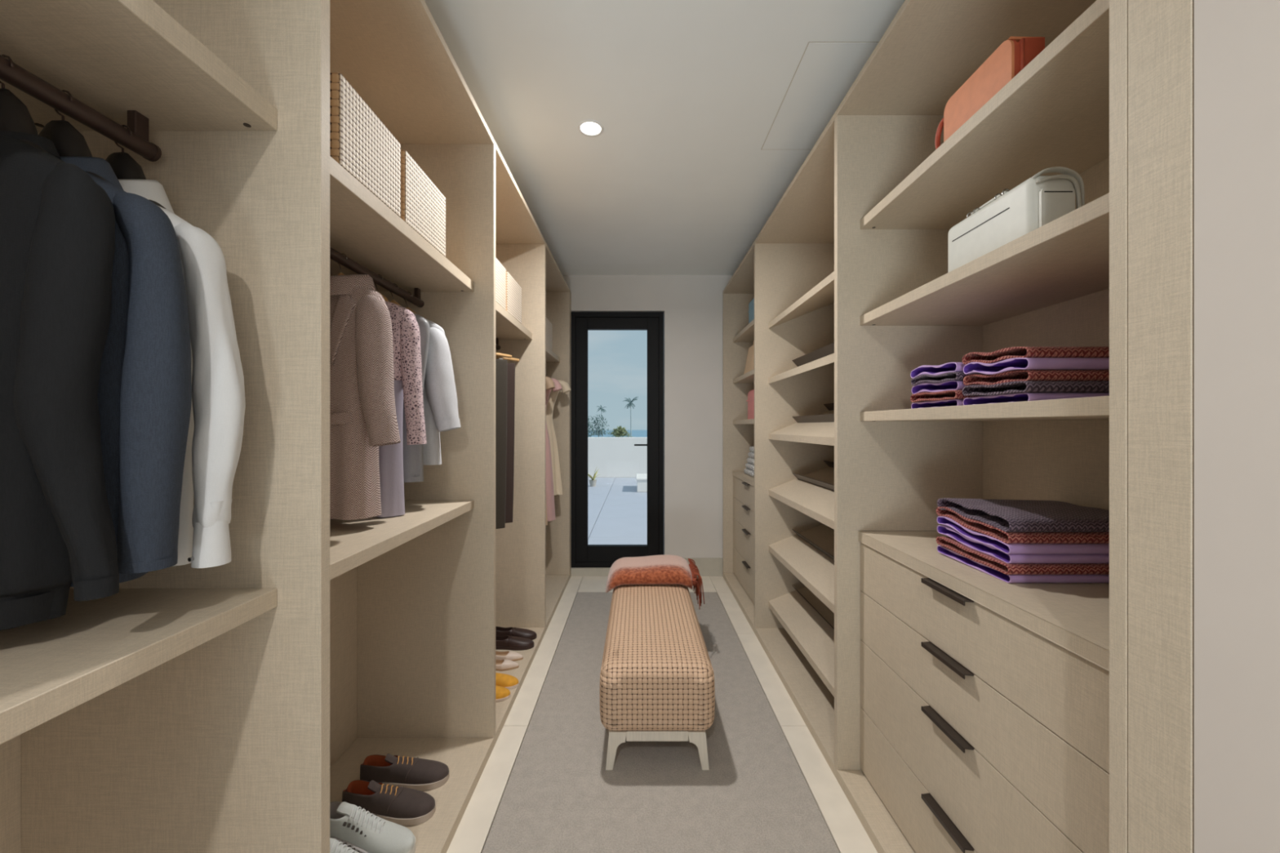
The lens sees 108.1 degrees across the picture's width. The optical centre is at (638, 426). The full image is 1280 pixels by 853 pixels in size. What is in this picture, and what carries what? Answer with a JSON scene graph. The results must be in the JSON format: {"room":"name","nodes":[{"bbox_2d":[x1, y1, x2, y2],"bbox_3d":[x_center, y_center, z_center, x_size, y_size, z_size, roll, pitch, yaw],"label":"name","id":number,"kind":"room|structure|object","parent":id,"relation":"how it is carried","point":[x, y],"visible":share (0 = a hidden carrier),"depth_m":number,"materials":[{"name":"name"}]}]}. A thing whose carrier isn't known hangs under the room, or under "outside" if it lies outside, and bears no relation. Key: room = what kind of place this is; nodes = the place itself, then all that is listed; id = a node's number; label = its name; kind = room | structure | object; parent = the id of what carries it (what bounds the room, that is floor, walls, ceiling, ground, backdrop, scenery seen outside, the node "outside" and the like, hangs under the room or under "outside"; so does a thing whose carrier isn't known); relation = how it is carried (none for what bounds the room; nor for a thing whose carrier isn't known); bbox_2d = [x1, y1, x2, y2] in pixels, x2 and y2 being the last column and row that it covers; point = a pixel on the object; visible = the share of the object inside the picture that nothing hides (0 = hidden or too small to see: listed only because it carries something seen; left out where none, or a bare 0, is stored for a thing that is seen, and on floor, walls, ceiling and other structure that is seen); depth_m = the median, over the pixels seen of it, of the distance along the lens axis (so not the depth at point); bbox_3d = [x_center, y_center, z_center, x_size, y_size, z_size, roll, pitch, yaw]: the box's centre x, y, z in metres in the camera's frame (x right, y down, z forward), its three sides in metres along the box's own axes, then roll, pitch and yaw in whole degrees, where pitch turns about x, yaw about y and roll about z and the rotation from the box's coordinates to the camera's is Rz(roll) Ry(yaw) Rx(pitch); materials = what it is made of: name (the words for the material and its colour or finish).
{"room":"walk-in closet","nodes":[
{"label":"walk-in closet","id":0,"kind":"room"},
{"bbox_2d":[562,275,733,557],"bbox_3d":[0.069,-0.009,4.318,2.577,2.758,0.120,0,0,0],"label":"wall","id":1,"kind":"structure","parent":0,"point":[691,305],"depth_m":4.26,"materials":[{"name":"paint"}]},
{"bbox_2d":[570,567,610,576],"bbox_3d":[-0.195,1.335,4.322,0.870,0.070,0.152,0,0,0],"label":"trim","id":2,"kind":"structure","parent":1,"relation":"attached to","point":[575,571],"depth_m":4.25,"materials":[{"name":"wood"}]},
{"bbox_2d":[571,311,663,567],"bbox_3d":[-0.195,0.123,4.335,0.858,2.354,0.125,0,0,0],"label":"door","id":3,"kind":"structure","parent":1,"relation":"in","point":[584,554],"depth_m":4.28,"materials":[{"name":"black metal"}]},
{"bbox_2d":[683,557,722,576],"bbox_3d":[0.520,1.288,4.252,0.557,0.165,0.012,0,0,0],"label":"baseboard","id":4,"kind":"structure","parent":1,"relation":"attached to","point":[707,566],"depth_m":4.25,"materials":[{"name":"wood"}]},
{"bbox_2d":[446,576,877,852],"bbox_3d":[0.070,1.410,1.039,2.780,0.080,6.678,0,0,0],"label":"floor","id":5,"kind":"structure","parent":0,"point":[849,835],"depth_m":2.04,"materials":[{"name":"tile"}]},
{"bbox_2d":[0,0,329,852],"bbox_3d":[-0.917,0.070,0.374,0.601,2.600,1.111,0,0,0],"label":"wardrobe","id":6,"kind":"object","parent":5,"relation":"on","point":[184,708],"visible":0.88,"depth_m":0.90,"materials":[{"name":"wood"}]},
{"bbox_2d":[0,54,47,152],"bbox_3d":[-0.920,-0.433,0.672,0.266,0.209,0.050,0,0,12],"label":"clothes hanger","id":7,"kind":"object","parent":6,"relation":"hanging from","point":[15,116],"visible":0.57,"depth_m":0.66,"materials":[{"name":"plastic"}]},
{"bbox_2d":[0,130,119,630],"bbox_3d":[-0.921,-0.078,0.668,0.410,0.706,0.124,0,0,12],"label":"jacket","id":8,"kind":"object","parent":7,"relation":"hanging from","point":[57,224],"visible":0.99,"depth_m":0.61,"materials":[{"name":"fabric"}]},
{"bbox_2d":[38,89,106,181],"bbox_3d":[-0.920,-0.433,0.742,0.266,0.209,0.050,0,0,12],"label":"clothes hanger","id":9,"kind":"object","parent":6,"relation":"hanging from","point":[68,141],"visible":0.35,"depth_m":0.73,"materials":[{"name":"plastic"}]},
{"bbox_2d":[56,156,191,586],"bbox_3d":[-0.919,-0.105,0.740,0.459,0.680,0.123,0,0,12],"label":"suit jacket","id":10,"kind":"object","parent":9,"relation":"hanging from","point":[144,394],"visible":0.53,"depth_m":0.69,"materials":[{"name":"blue fabric"}]},
{"bbox_2d":[105,124,165,208],"bbox_3d":[-0.920,-0.433,0.828,0.266,0.209,0.050,0,0,10],"label":"clothes hanger","id":11,"kind":"object","parent":6,"relation":"hanging from","point":[124,166],"visible":0.32,"depth_m":0.81,"materials":[{"name":"plastic"}]},
{"bbox_2d":[118,178,245,568],"bbox_3d":[-0.918,-0.107,0.828,0.480,0.694,0.116,0,0,10],"label":"dress shirt","id":12,"kind":"object","parent":11,"relation":"hanging from","point":[218,406],"visible":0.38,"depth_m":0.78,"materials":[{"name":"white fabric"}]},
{"bbox_2d":[0,588,276,744],"bbox_3d":[-0.951,0.332,0.374,0.499,0.036,1.055,0,0,0],"label":"shelf","id":13,"kind":"object","parent":6,"relation":"attached to","point":[51,668],"depth_m":0.69,"materials":[{"name":"wood"}]},
{"bbox_2d":[0,0,276,130],"bbox_3d":[-0.951,-0.595,0.374,0.499,0.042,1.055,0,0,0],"label":"shelf","id":14,"kind":"object","parent":6,"relation":"attached to","point":[122,60],"depth_m":0.74,"materials":[{"name":"wood"}]},
{"bbox_2d":[329,0,495,852],"bbox_3d":[-0.917,0.070,1.469,0.601,2.600,1.079,0,0,0],"label":"wardrobe","id":15,"kind":"object","parent":5,"relation":"on","point":[412,594],"visible":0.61,"depth_m":1.98,"materials":[{"name":"wood"}]},
{"bbox_2d":[337,253,347,275],"bbox_3d":[-0.920,-0.433,1.440,0.298,0.209,0.028,0,0,14],"label":"clothes hanger","id":16,"kind":"object","parent":15,"relation":"hanging from","point":[341,273],"visible":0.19,"depth_m":1.44,"materials":[{"name":"brown wood"}]},
{"bbox_2d":[329,274,400,519],"bbox_3d":[-0.920,-0.105,1.440,0.445,0.761,0.166,0,0,14],"label":"coat","id":17,"kind":"object","parent":16,"relation":"hanging from","point":[363,416],"visible":0.5,"depth_m":1.37,"materials":[{"name":"fabric"}]},
{"bbox_2d":[329,837,359,852],"bbox_3d":[-0.834,1.257,1.325,0.313,0.140,0.108,0,0,10],"label":"sneaker","id":18,"kind":"object","parent":15,"relation":"on","point":[335,846],"visible":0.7,"depth_m":1.33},
{"bbox_2d":[329,72,400,217],"bbox_3d":[-0.881,-0.726,1.234,0.358,0.220,0.281,0,0,0],"label":"woven box","id":19,"kind":"object","parent":15,"relation":"on","point":[360,142],"visible":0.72,"depth_m":1.18,"materials":[{"name":"wicker"}]},
{"bbox_2d":[329,801,415,852],"bbox_3d":[-0.853,1.257,1.451,0.313,0.140,0.108,0,0,7],"label":"sneaker","id":20,"kind":"object","parent":15,"relation":"on","point":[366,832],"visible":0.84,"depth_m":1.43,"materials":[{"name":"leather"}]},
{"bbox_2d":[373,274,389,302],"bbox_3d":[-0.920,-0.433,1.640,0.298,0.209,0.028,0,0,10],"label":"clothes hanger","id":21,"kind":"object","parent":15,"relation":"hanging from","point":[385,299],"visible":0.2,"depth_m":1.64,"materials":[{"name":"brown wood"}]},
{"bbox_2d":[375,301,426,517],"bbox_3d":[-0.919,-0.063,1.640,0.377,0.746,0.112,0,0,10],"label":"dress","id":22,"kind":"object","parent":21,"relation":"hanging from","point":[407,366],"visible":0.45,"depth_m":1.59,"materials":[{"name":"fabric"}]},
{"bbox_2d":[342,779,435,826],"bbox_3d":[-0.859,1.277,1.601,0.318,0.100,0.107,0,0,4],"label":"shoe","id":23,"kind":"object","parent":15,"relation":"on","point":[403,806],"visible":0.91,"depth_m":1.57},
{"bbox_2d":[389,283,400,306],"bbox_3d":[-0.920,-0.434,1.745,0.241,0.208,0.028,0,0,8],"label":"clothes hanger","id":24,"kind":"object","parent":15,"relation":"hanging from","point":[393,300],"visible":0.16,"depth_m":1.74,"materials":[{"name":"brown wood"}]},
{"bbox_2d":[402,312,429,482],"bbox_3d":[-0.920,-0.116,1.746,0.285,0.641,0.090,0,0,8],"label":"dress","id":25,"kind":"object","parent":24,"relation":"hanging from","point":[413,465],"visible":0.2,"depth_m":1.71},
{"bbox_2d":[329,500,474,580],"bbox_3d":[-0.951,0.332,1.455,0.499,0.036,1.051,0,0,0],"label":"shelf","id":26,"kind":"object","parent":15,"relation":"attached to","point":[353,543],"depth_m":1.43,"materials":[{"name":"wood"}]},
{"bbox_2d":[329,155,474,292],"bbox_3d":[-0.951,-0.595,1.455,0.499,0.042,1.051,0,0,0],"label":"shelf","id":27,"kind":"object","parent":15,"relation":"attached to","point":[362,228],"depth_m":1.48,"materials":[{"name":"wood"}]},
{"bbox_2d":[360,753,448,791],"bbox_3d":[-0.874,1.277,1.740,0.318,0.100,0.107,0,0,-2],"label":"shoe","id":28,"kind":"object","parent":15,"relation":"on","point":[415,773],"visible":0.97,"depth_m":1.71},
{"bbox_2d":[403,291,416,313],"bbox_3d":[-0.920,-0.433,1.850,0.298,0.209,0.028,0,0,4],"label":"clothes hanger","id":29,"kind":"object","parent":15,"relation":"hanging from","point":[407,308],"visible":0.16,"depth_m":1.85,"materials":[{"name":"brown wood"}]},
{"bbox_2d":[422,318,461,465],"bbox_3d":[-0.921,-0.143,1.835,0.448,0.586,0.128,0,0,4],"label":"shirt","id":30,"kind":"object","parent":29,"relation":"hanging from","point":[441,413],"visible":0.36,"depth_m":1.79,"materials":[{"name":"fabric"}]},
{"bbox_2d":[400,150,445,257],"bbox_3d":[-0.881,-0.726,1.546,0.358,0.220,0.293,0,0,0],"label":"woven box","id":31,"kind":"object","parent":15,"relation":"on","point":[423,206],"visible":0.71,"depth_m":1.50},
{"bbox_2d":[495,142,546,742],"bbox_3d":[-0.917,0.070,2.550,0.601,2.600,1.084,0,0,0],"label":"wardrobe","id":32,"kind":"object","parent":5,"relation":"on","point":[520,243],"visible":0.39,"depth_m":3.06,"materials":[{"name":"wood"}]},
{"bbox_2d":[495,257,506,310],"bbox_3d":[-0.881,-0.726,2.321,0.358,0.220,0.282,0,0,0],"label":"woven box","id":33,"kind":"object","parent":32,"relation":"on","point":[500,271],"visible":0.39,"depth_m":2.37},
{"bbox_2d":[495,685,510,702],"bbox_3d":[-0.769,1.300,2.277,0.278,0.055,0.096,0,0,-2],"label":"shoe","id":34,"kind":"object","parent":32,"relation":"on","point":[502,693],"visible":0.23,"depth_m":2.26,"materials":[{"name":"yellow fabric"}]},
{"bbox_2d":[495,352,511,358],"bbox_3d":[-0.918,-0.454,2.561,0.427,0.168,0.028,0,0,-24],"label":"hanger","id":35,"kind":"object","parent":32,"relation":"hanging from","point":[498,354],"visible":0.06,"depth_m":2.62,"materials":[{"name":"brown wood"}]},
{"bbox_2d":[495,359,507,528],"bbox_3d":[-0.920,0.096,2.560,0.381,0.948,0.080,0,0,-24],"label":"trousers","id":36,"kind":"object","parent":35,"relation":"hanging from","point":[501,365],"visible":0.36,"depth_m":2.60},
{"bbox_2d":[495,672,519,689],"bbox_3d":[-0.754,1.300,2.388,0.278,0.055,0.096,0,0,3],"label":"shoe","id":37,"kind":"object","parent":32,"relation":"on","point":[509,682],"visible":0.38,"depth_m":2.36,"materials":[{"name":"yellow fabric"}]},
{"bbox_2d":[495,658,519,671],"bbox_3d":[-0.794,1.298,2.557,0.268,0.058,0.080,0,0,-1],"label":"pump","id":38,"kind":"object","parent":32,"relation":"on","point":[504,664],"visible":0.52,"depth_m":2.54,"materials":[{"name":"beige leather"}]},
{"bbox_2d":[495,355,519,361],"bbox_3d":[-0.918,-0.454,2.721,0.427,0.168,0.028,0,0,-20],"label":"hanger","id":39,"kind":"object","parent":32,"relation":"hanging from","point":[496,357],"visible":0.14,"depth_m":2.76,"materials":[{"name":"brown wood"}]},
{"bbox_2d":[505,363,515,523],"bbox_3d":[-0.920,0.096,2.720,0.381,0.948,0.080,0,0,-20],"label":"trousers","id":40,"kind":"object","parent":39,"relation":"hanging from","point":[511,366],"visible":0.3,"depth_m":2.75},
{"bbox_2d":[495,650,523,661],"bbox_3d":[-0.794,1.298,2.655,0.268,0.058,0.080,0,0,2],"label":"pump","id":41,"kind":"object","parent":32,"relation":"on","point":[508,655],"visible":0.54,"depth_m":2.64,"materials":[{"name":"beige leather"}]},
{"bbox_2d":[506,271,521,324],"bbox_3d":[-0.881,-0.726,2.643,0.358,0.220,0.305,0,0,0],"label":"woven box","id":42,"kind":"object","parent":32,"relation":"on","point":[513,291],"visible":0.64,"depth_m":2.62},
{"bbox_2d":[495,301,532,339],"bbox_3d":[-0.951,-0.595,2.536,0.499,0.042,1.056,0,0,0],"label":"shelf","id":43,"kind":"object","parent":32,"relation":"attached to","point":[507,327],"depth_m":2.74,"materials":[{"name":"wood"}]},
{"bbox_2d":[495,635,533,650],"bbox_3d":[-0.779,1.296,2.798,0.298,0.061,0.096,0,0,-1],"label":"loafer","id":44,"kind":"object","parent":32,"relation":"on","point":[505,642],"visible":0.8,"depth_m":2.77,"materials":[{"name":"leather"}]},
{"bbox_2d":[495,626,537,639],"bbox_3d":[-0.789,1.296,2.920,0.298,0.061,0.096,0,0,2],"label":"loafer","id":45,"kind":"object","parent":32,"relation":"on","point":[500,631],"visible":0.75,"depth_m":2.89,"materials":[{"name":"leather"}]},
{"bbox_2d":[546,243,569,630],"bbox_3d":[-0.917,0.070,3.635,0.601,2.600,1.087,0,0,0],"label":"wardrobe","id":46,"kind":"object","parent":5,"relation":"on","point":[557,291],"visible":0.25,"depth_m":4.15,"materials":[{"name":"wood"}]},
{"bbox_2d":[546,317,552,351],"bbox_3d":[-0.881,-0.726,3.645,0.358,0.220,0.290,0,0,0],"label":"woven box","id":47,"kind":"object","parent":46,"relation":"on","point":[548,325],"visible":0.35,"depth_m":3.64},
{"bbox_2d":[546,346,559,362],"bbox_3d":[-0.951,-0.595,3.622,0.499,0.042,1.059,0,0,0],"label":"shelf","id":48,"kind":"object","parent":46,"relation":"attached to","point":[551,357],"depth_m":3.89,"materials":[{"name":"wood"}]},
{"bbox_2d":[569,290,571,577],"bbox_3d":[-0.908,0.070,4.218,0.583,2.600,0.078,0,0,0],"label":"filler panel","id":49,"kind":"object","parent":5,"relation":"on","point":[570,291],"visible":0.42,"depth_m":4.20,"materials":[{"name":"wood"}]},
{"bbox_2d":[481,591,839,852],"bbox_3d":[0.072,1.373,1.040,1.150,0.015,5.581,0,0,0],"label":"carpet","id":50,"kind":"object","parent":5,"relation":"on","point":[560,796],"visible":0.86,"depth_m":1.81,"materials":[{"name":"carpet"}]},
{"bbox_2d":[599,584,715,769],"bbox_3d":[0.075,1.150,2.435,0.464,0.432,1.240,0,0,0],"label":"bench","id":51,"kind":"object","parent":50,"relation":"on","point":[657,674],"visible":0.9,"depth_m":1.85,"materials":[{"name":"beige fabric"}]},
{"bbox_2d":[605,555,704,609],"bbox_3d":[0.095,0.956,2.856,0.586,0.258,0.371,0,0,0],"label":"throw blanket","id":52,"kind":"object","parent":51,"relation":"on","point":[654,569],"visible":1,"depth_m":2.74,"materials":[{"name":"fabric"}]},
{"bbox_2d":[722,241,754,631],"bbox_3d":[1.060,0.070,3.655,0.581,2.600,1.146,0,0,0],"label":"shelving","id":53,"kind":"object","parent":5,"relation":"on","point":[738,335],"visible":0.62,"depth_m":4.20,"materials":[{"name":"wood"}]},
{"bbox_2d":[732,471,754,486],"bbox_3d":[1.091,0.423,3.642,0.483,0.040,1.119,0,0,0],"label":"countertop","id":54,"kind":"structure","parent":53,"relation":"on","point":[740,475],"depth_m":3.80,"materials":[{"name":"wood"}]},
{"bbox_2d":[743,340,754,373],"bbox_3d":[0.960,-0.575,3.740,0.121,0.298,0.480,0,0,0],"label":"tote bag","id":55,"kind":"object","parent":53,"relation":"on","point":[749,366],"visible":0.3,"depth_m":3.80,"materials":[{"name":"beige leather"}]},
{"bbox_2d":[743,468,754,477],"bbox_3d":[1.005,0.381,3.818,0.210,0.047,0.303,0,0,0],"label":"folded towel","id":56,"kind":"object","parent":53,"relation":"on","point":[747,471],"visible":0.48,"depth_m":3.78,"materials":[{"name":"fabric"}]},
{"bbox_2d":[745,462,754,471],"bbox_3d":[1.009,0.333,3.814,0.202,0.047,0.283,0,0,0],"label":"folded towel","id":57,"kind":"object","parent":56,"relation":"on","point":[748,465],"visible":0.34,"depth_m":3.79,"materials":[{"name":"fabric"}]},
{"bbox_2d":[746,457,754,464],"bbox_3d":[1.013,0.285,3.811,0.194,0.047,0.263,0,0,0],"label":"folded towel","id":58,"kind":"object","parent":57,"relation":"on","point":[750,460],"visible":0.3,"depth_m":3.80,"materials":[{"name":"fabric"}]},
{"bbox_2d":[747,452,754,458],"bbox_3d":[1.017,0.238,3.807,0.186,0.047,0.243,0,0,0],"label":"folded towel","id":59,"kind":"object","parent":58,"relation":"on","point":[751,455],"visible":0.24,"depth_m":3.81,"materials":[{"name":"fabric"}]},
{"bbox_2d":[746,389,754,419],"bbox_3d":[0.960,-0.179,3.680,0.122,0.245,0.362,0,0,0],"label":"case","id":60,"kind":"object","parent":53,"relation":"on","point":[750,400],"visible":0.27,"depth_m":3.72,"materials":[{"name":"leather"}]},
{"bbox_2d":[748,297,754,324],"bbox_3d":[0.960,-0.906,3.650,0.122,0.215,0.302,0,0,0],"label":"handbag","id":61,"kind":"object","parent":53,"relation":"on","point":[751,305],"visible":0.2,"depth_m":3.69,"materials":[{"name":"blue leather"}]},
{"bbox_2d":[754,114,834,774],"bbox_3d":[1.060,0.070,2.453,0.581,2.600,1.260,0,0,0],"label":"shelving","id":62,"kind":"object","parent":5,"relation":"on","point":[794,248],"visible":0.41,"depth_m":2.98,"materials":[{"name":"wood"}]},
{"bbox_2d":[834,0,1128,852],"bbox_3d":[1.060,0.070,1.277,0.581,2.600,1.092,0,0,0],"label":"shelving","id":63,"kind":"object","parent":5,"relation":"on","point":[975,711],"visible":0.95,"depth_m":1.39,"materials":[{"name":"wood"}]},
{"bbox_2d":[911,399,964,408],"bbox_3d":[1.111,-0.069,1.487,0.337,0.025,0.236,0,0,0],"label":"folded cloth","id":64,"kind":"object","parent":63,"relation":"on","point":[950,402],"visible":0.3,"depth_m":1.54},
{"bbox_2d":[910,390,983,402],"bbox_3d":[1.107,-0.097,1.478,0.347,0.030,0.232,0,0,0],"label":"folded cloth","id":65,"kind":"object","parent":64,"relation":"on","point":[948,394],"visible":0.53,"depth_m":1.49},
{"bbox_2d":[911,380,968,394],"bbox_3d":[1.112,-0.127,1.488,0.336,0.036,0.236,0,0,0],"label":"folded cloth","id":66,"kind":"object","parent":65,"relation":"on","point":[951,384],"visible":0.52,"depth_m":1.53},
{"bbox_2d":[911,372,968,385],"bbox_3d":[1.108,-0.154,1.479,0.344,0.034,0.232,0,0,0],"label":"folded cloth","id":67,"kind":"object","parent":66,"relation":"on","point":[948,376],"visible":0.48,"depth_m":1.48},
{"bbox_2d":[910,362,966,378],"bbox_3d":[1.109,-0.182,1.485,0.342,0.040,0.235,0,0,0],"label":"folded cloth","id":68,"kind":"object","parent":67,"relation":"on","point":[949,366],"visible":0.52,"depth_m":1.52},
{"bbox_2d":[857,530,1109,671],"bbox_3d":[1.091,0.423,1.277,0.483,0.040,1.038,0,0,0],"label":"countertop","id":69,"kind":"structure","parent":63,"relation":"on","point":[1073,616],"depth_m":1.12,"materials":[{"name":"wood"}]},
{"bbox_2d":[934,36,1044,150],"bbox_3d":[0.943,-0.877,1.261,0.094,0.158,0.292,0,0,0],"label":"handbag","id":70,"kind":"object","parent":63,"relation":"on","point":[1014,54],"visible":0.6,"depth_m":1.19,"materials":[{"name":"leather"}]},
{"bbox_2d":[947,166,1084,272],"bbox_3d":[0.949,-0.513,1.197,0.117,0.172,0.311,0,0,0],"label":"handbag","id":71,"kind":"object","parent":63,"relation":"on","point":[1038,201],"visible":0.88,"depth_m":1.10,"materials":[{"name":"leather"}]},
{"bbox_2d":[937,545,1109,582],"bbox_3d":[1.126,0.390,1.335,0.347,0.028,0.294,0,0,0],"label":"folded cloth","id":72,"kind":"object","parent":63,"relation":"on","point":[945,551],"visible":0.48,"depth_m":1.19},
{"bbox_2d":[936,536,1109,574],"bbox_3d":[1.121,0.363,1.327,0.357,0.034,0.291,0,0,0],"label":"folded cloth","id":73,"kind":"object","parent":72,"relation":"on","point":[948,542],"visible":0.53,"depth_m":1.19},
{"bbox_2d":[937,524,1109,563],"bbox_3d":[1.127,0.333,1.336,0.346,0.043,0.295,0,0,0],"label":"folded cloth","id":74,"kind":"object","parent":73,"relation":"on","point":[948,531],"visible":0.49,"depth_m":1.19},
{"bbox_2d":[937,515,1109,554],"bbox_3d":[1.123,0.304,1.327,0.354,0.048,0.291,0,0,0],"label":"folded cloth","id":75,"kind":"object","parent":74,"relation":"on","point":[1008,548],"visible":0.48,"depth_m":1.19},
{"bbox_2d":[936,506,1109,543],"bbox_3d":[1.124,0.276,1.334,0.351,0.054,0.294,0,0,0],"label":"folded cloth","id":76,"kind":"object","parent":75,"relation":"on","point":[971,524],"visible":0.46,"depth_m":1.19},
{"bbox_2d":[937,497,1109,532],"bbox_3d":[1.125,0.247,1.331,0.350,0.054,0.293,0,0,0],"label":"folded cloth","id":77,"kind":"object","parent":76,"relation":"on","point":[1006,515],"visible":0.95,"depth_m":1.25,"materials":[{"name":"fabric"}]},
{"bbox_2d":[963,392,1109,404],"bbox_3d":[1.124,-0.070,1.241,0.352,0.026,0.232,0,0,0],"label":"folded cloth","id":78,"kind":"object","parent":63,"relation":"on","point":[1023,397],"visible":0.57,"depth_m":1.17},
{"bbox_2d":[962,381,1109,395],"bbox_3d":[1.119,-0.100,1.232,0.362,0.033,0.228,0,0,0],"label":"folded cloth","id":79,"kind":"object","parent":78,"relation":"on","point":[1015,387],"visible":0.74,"depth_m":1.13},
{"bbox_2d":[963,369,1109,385],"bbox_3d":[1.124,-0.130,1.242,0.351,0.037,0.232,0,0,0],"label":"folded cloth","id":80,"kind":"object","parent":79,"relation":"on","point":[1020,375],"visible":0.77,"depth_m":1.13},
{"bbox_2d":[963,357,1109,374],"bbox_3d":[1.121,-0.160,1.233,0.358,0.042,0.228,0,0,0],"label":"folded cloth","id":81,"kind":"object","parent":80,"relation":"on","point":[1018,363],"visible":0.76,"depth_m":1.13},
{"bbox_2d":[961,346,1109,364],"bbox_3d":[1.122,-0.189,1.239,0.356,0.042,0.231,0,0,0],"label":"folded cloth","id":82,"kind":"object","parent":81,"relation":"on","point":[1002,354],"visible":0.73,"depth_m":1.13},
{"bbox_2d":[1128,0,1194,852],"bbox_3d":[0.779,0.070,0.687,0.020,2.600,0.085,0,0,0],"label":"filler panel","id":83,"kind":"object","parent":5,"relation":"on","point":[1161,33],"visible":1,"depth_m":0.68,"materials":[{"name":"wood"}]},
{"bbox_2d":[424,0,905,275],"bbox_3d":[0.070,-1.447,1.039,2.780,0.121,6.678,0,0,0],"label":"ceiling","id":84,"kind":"structure","parent":0,"point":[708,111],"depth_m":1.99,"materials":[{"name":"paint"}]},
{"bbox_2d":[577,120,603,137],"bbox_3d":[-0.222,-1.385,2.158,0.120,0.004,0.120,0,0,0],"label":"recessed light","id":85,"kind":"object","parent":84,"relation":"in","point":[591,128],"visible":1,"depth_m":2.15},
{"bbox_2d":[1194,0,1279,852],"bbox_3d":[1.063,-0.009,-0.778,0.588,2.758,2.844,0,0,0],"label":"wall","id":86,"kind":"structure","parent":0,"point":[1237,42],"depth_m":0.60,"materials":[{"name":"paint"}]},
{"label":"outside","id":87,"kind":"structure","parent":0,"visible":0},
{"bbox_2d":[623,396,636,437],"bbox_3d":[-1.012,3.183,62.096,2.198,14.383,1.858,0,0,35],"label":"palm tree","id":88,"kind":"object","parent":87,"point":[630,403],"visible":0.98,"depth_m":61.96,"materials":[{"name":"green plant"}]},
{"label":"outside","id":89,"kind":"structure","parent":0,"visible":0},
{"bbox_2d":[597,405,605,437],"bbox_3d":[-4.931,3.732,61.968,1.401,13.282,1.416,0,0,0],"label":"palm tree","id":90,"kind":"object","parent":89,"point":[601,408],"visible":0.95,"depth_m":61.98,"materials":[{"name":"green plant"}]},
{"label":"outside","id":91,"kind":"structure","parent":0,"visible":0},
{"bbox_2d":[587,430,647,437],"bbox_3d":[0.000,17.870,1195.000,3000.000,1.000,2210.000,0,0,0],"label":"sea","id":92,"kind":"structure","parent":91,"point":[635,433],"depth_m":987.30,"materials":[{"name":"liquid"}]},
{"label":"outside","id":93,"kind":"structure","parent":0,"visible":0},
{"bbox_2d":[588,414,610,437],"bbox_3d":[-4.603,2.956,54.917,3.648,8.832,3.606,0,0,21],"label":"shrub","id":94,"kind":"object","parent":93,"point":[598,431],"visible":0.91,"depth_m":54.88,"materials":[{"name":"green plant"}]},
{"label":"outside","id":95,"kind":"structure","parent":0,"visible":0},
{"bbox_2d":[587,416,594,437],"bbox_3d":[-5.604,3.051,50.081,1.914,8.640,1.901,0,0,-11],"label":"shrub","id":96,"kind":"object","parent":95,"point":[588,421],"visible":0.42,"depth_m":49.95,"materials":[{"name":"green plant"}]},
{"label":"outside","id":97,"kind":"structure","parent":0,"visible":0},
{"bbox_2d":[608,425,630,437],"bbox_3d":[-1.579,3.631,44.913,2.693,7.480,2.321,0,0,36],"label":"shrub","id":98,"kind":"object","parent":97,"point":[620,431],"visible":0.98,"depth_m":44.77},
{"bbox_3d":[-0.900,-0.433,3.620,0.358,0.210,0.029,0,0,-14],"label":"clothes hanger","id":99,"kind":"object","parent":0,"visible":0},
{"bbox_2d":[546,376,555,525],"bbox_3d":[-0.902,0.172,3.622,0.503,1.205,0.148,0,0,-14],"label":"dress","id":100,"kind":"object","parent":99,"relation":"hanging from","point":[550,384],"visible":0.06,"depth_m":3.64,"materials":[{"name":"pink fabric"}]},
{"bbox_3d":[-0.900,-0.433,3.780,0.401,0.210,0.029,0,0,-14],"label":"clothes hanger","id":101,"kind":"object","parent":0,"visible":0},
{"bbox_2d":[546,377,562,521],"bbox_3d":[-0.899,0.170,3.780,0.557,1.200,0.160,0,0,-14],"label":"dress","id":102,"kind":"object","parent":101,"relation":"hanging from","point":[549,482],"visible":0.15,"depth_m":3.79,"materials":[{"name":"pink fabric"}]},
{"bbox_3d":[-0.900,-0.432,3.920,0.484,0.211,0.029,0,0,-14],"label":"clothes hanger","id":103,"kind":"object","parent":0,"visible":0},
{"bbox_2d":[546,379,571,495],"bbox_3d":[-0.900,0.075,3.917,0.658,1.010,0.156,0,0,-14],"label":"dress","id":104,"kind":"object","parent":103,"relation":"hanging from","point":[557,489],"visible":0.17,"depth_m":3.94,"materials":[{"name":"beige fabric"}]},
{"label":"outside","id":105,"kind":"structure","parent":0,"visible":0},
{"bbox_2d":[587,477,647,544],"bbox_3d":[-0.600,1.490,8.621,7.200,0.300,8.406,0,0,0],"label":"floor","id":106,"kind":"structure","parent":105,"point":[617,513],"depth_m":7.25,"materials":[{"name":"tile"}]},
{"bbox_2d":[587,467,600,486],"bbox_3d":[-1.030,1.107,10.355,0.404,0.465,0.414,0,0,-22],"label":"potted plant","id":107,"kind":"object","parent":106,"relation":"on","point":[593,482],"visible":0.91,"depth_m":10.35,"materials":[{"name":"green plant"}]},
{"bbox_2d":[587,437,647,477],"bbox_3d":[-0.600,0.812,12.275,7.200,1.055,0.250,0,0,0],"label":"wall","id":108,"kind":"structure","parent":106,"relation":"on","point":[612,457],"depth_m":12.15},
{"bbox_2d":[635,473,647,492],"bbox_3d":[0.835,1.198,9.900,1.770,0.285,0.940,0,0,0],"label":"planter","id":109,"kind":"object","parent":106,"relation":"on","point":[642,478],"visible":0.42,"depth_m":9.45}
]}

